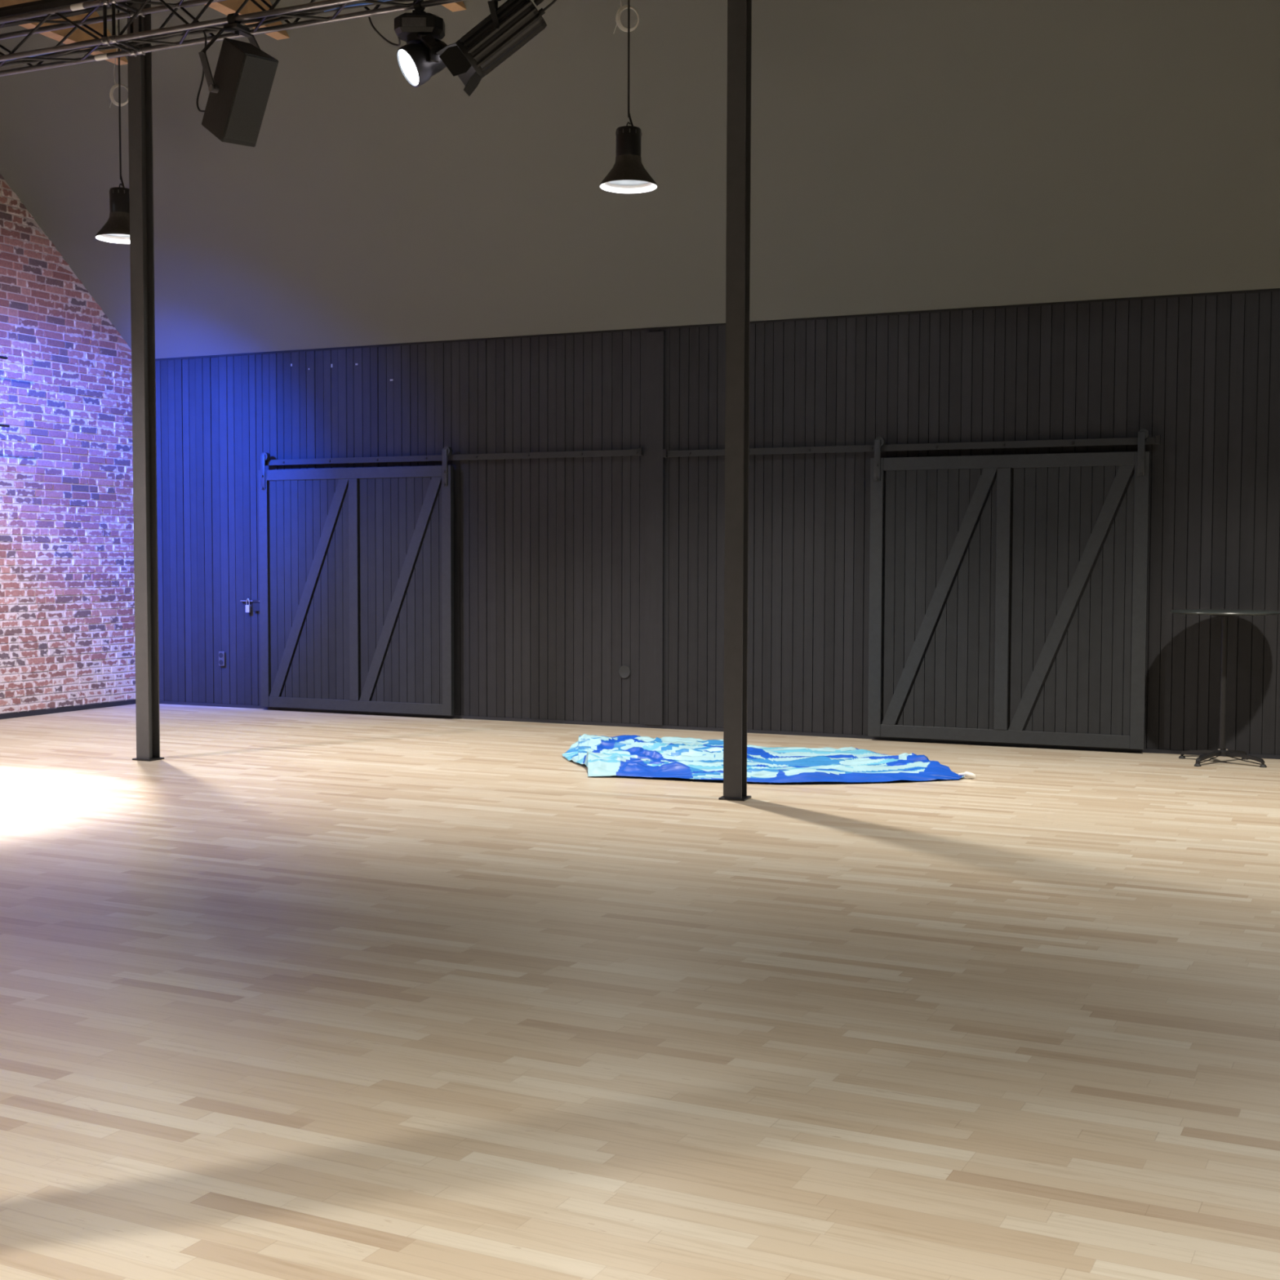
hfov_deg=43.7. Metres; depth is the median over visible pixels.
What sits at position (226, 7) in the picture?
timber beam
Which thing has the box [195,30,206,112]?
cable
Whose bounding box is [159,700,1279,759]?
baseboard
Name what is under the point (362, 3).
cable
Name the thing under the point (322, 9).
power cable
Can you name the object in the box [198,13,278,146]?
loudspeaker
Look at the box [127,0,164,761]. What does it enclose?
steel column
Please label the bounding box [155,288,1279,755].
wall
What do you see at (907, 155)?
ceiling
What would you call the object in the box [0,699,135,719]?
baseboard
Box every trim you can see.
[155,288,1279,360]
[644,331,664,725]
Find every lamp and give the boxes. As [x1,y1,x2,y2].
[94,9,129,244]
[394,0,447,87]
[599,0,657,193]
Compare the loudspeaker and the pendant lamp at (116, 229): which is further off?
the pendant lamp at (116, 229)
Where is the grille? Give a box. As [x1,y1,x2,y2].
[224,54,278,142]
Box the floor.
[0,703,1279,1279]
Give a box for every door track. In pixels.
[265,447,643,465]
[662,435,1160,457]
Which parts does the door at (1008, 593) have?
cross rail, cross rail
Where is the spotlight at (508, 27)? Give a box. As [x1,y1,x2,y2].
[435,0,556,96]
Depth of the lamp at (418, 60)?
9.24 m
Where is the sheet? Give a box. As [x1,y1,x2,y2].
[562,733,975,782]
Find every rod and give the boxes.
[0,355,8,359]
[0,423,9,427]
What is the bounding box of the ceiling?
[0,0,1279,359]
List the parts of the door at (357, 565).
cross rail, cross rail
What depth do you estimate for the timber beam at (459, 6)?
11.96 m
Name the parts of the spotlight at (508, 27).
barn door, barn door, barn door, barn door, tilt knob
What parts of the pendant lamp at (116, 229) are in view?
lamp shade, glass, power cord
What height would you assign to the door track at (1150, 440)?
0.070 m
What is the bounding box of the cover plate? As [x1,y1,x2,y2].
[618,665,630,678]
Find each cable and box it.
[0,0,95,17]
[0,0,416,66]
[0,1,132,27]
[3,0,382,63]
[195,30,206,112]
[324,0,391,11]
[368,17,400,46]
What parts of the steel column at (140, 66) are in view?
plate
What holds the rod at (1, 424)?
attached to the wall at (67, 586)
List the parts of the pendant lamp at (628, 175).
lamp shade, glass, power cord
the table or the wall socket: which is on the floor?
the table
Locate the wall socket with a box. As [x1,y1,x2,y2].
[218,651,225,666]
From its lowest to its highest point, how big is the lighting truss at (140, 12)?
0.924 m
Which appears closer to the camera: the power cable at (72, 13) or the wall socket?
the power cable at (72, 13)
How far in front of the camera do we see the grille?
9.50 m
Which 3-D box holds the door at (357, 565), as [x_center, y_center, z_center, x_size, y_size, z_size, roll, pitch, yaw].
[-2.785,-0.576,15.532,2.220,2.540,0.112,1,3,24]
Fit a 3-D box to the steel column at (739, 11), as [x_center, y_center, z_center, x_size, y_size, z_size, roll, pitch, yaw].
[0.612,-2.283,9.955,0.170,6.587,0.160,1,3,20]
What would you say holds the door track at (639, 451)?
attached to the wall at (550, 553)
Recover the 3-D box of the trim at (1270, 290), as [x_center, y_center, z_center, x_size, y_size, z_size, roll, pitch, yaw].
[4.201,-2.671,12.390,20.600,0.016,0.005,1,3,24]
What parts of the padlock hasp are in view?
lock plate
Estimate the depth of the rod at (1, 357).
14.25 m
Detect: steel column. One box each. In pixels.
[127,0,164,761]
[718,0,751,800]
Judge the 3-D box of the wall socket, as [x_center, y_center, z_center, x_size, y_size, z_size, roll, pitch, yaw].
[-4.280,0.192,16.324,0.072,0.150,0.026,1,3,24]
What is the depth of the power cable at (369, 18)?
9.46 m
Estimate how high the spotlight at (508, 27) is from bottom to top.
0.834 m
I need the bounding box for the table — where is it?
[1169,608,1279,767]
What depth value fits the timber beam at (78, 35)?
12.79 m
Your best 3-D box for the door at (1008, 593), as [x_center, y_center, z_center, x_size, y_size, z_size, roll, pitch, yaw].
[2.955,-0.418,12.958,2.235,2.510,0.112,1,3,24]
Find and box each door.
[258,446,454,715]
[867,428,1150,749]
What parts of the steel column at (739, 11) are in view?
plate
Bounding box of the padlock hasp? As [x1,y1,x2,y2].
[240,598,259,612]
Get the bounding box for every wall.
[0,173,135,714]
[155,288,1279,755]
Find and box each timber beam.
[0,0,127,65]
[204,0,289,39]
[441,1,466,11]
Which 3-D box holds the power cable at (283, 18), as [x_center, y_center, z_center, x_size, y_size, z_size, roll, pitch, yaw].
[-3.743,-3.804,10.380,6.902,0.033,0.062,1,3,24]
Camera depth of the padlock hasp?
16.11 m
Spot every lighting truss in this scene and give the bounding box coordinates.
[0,0,137,76]
[106,0,467,55]
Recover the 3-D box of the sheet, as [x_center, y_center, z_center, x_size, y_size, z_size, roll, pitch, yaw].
[0.891,0.848,11.938,3.028,0.142,2.379,0,3,5]
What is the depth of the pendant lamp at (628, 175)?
11.01 m
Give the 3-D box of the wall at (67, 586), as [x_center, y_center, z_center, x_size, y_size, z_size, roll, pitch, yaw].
[-8.403,-3.916,9.701,0.211,9.822,15.130,1,3,24]
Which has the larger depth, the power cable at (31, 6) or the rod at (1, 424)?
the rod at (1, 424)
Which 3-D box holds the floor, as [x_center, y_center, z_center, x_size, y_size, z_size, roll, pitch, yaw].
[1.077,1.301,5.686,21.230,0.150,15.730,1,3,24]
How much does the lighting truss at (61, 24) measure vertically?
0.924 m
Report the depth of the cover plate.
14.48 m
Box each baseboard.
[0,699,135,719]
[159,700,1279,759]
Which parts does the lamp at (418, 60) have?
display panel, yoke arm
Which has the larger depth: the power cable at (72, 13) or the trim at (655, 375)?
the trim at (655, 375)

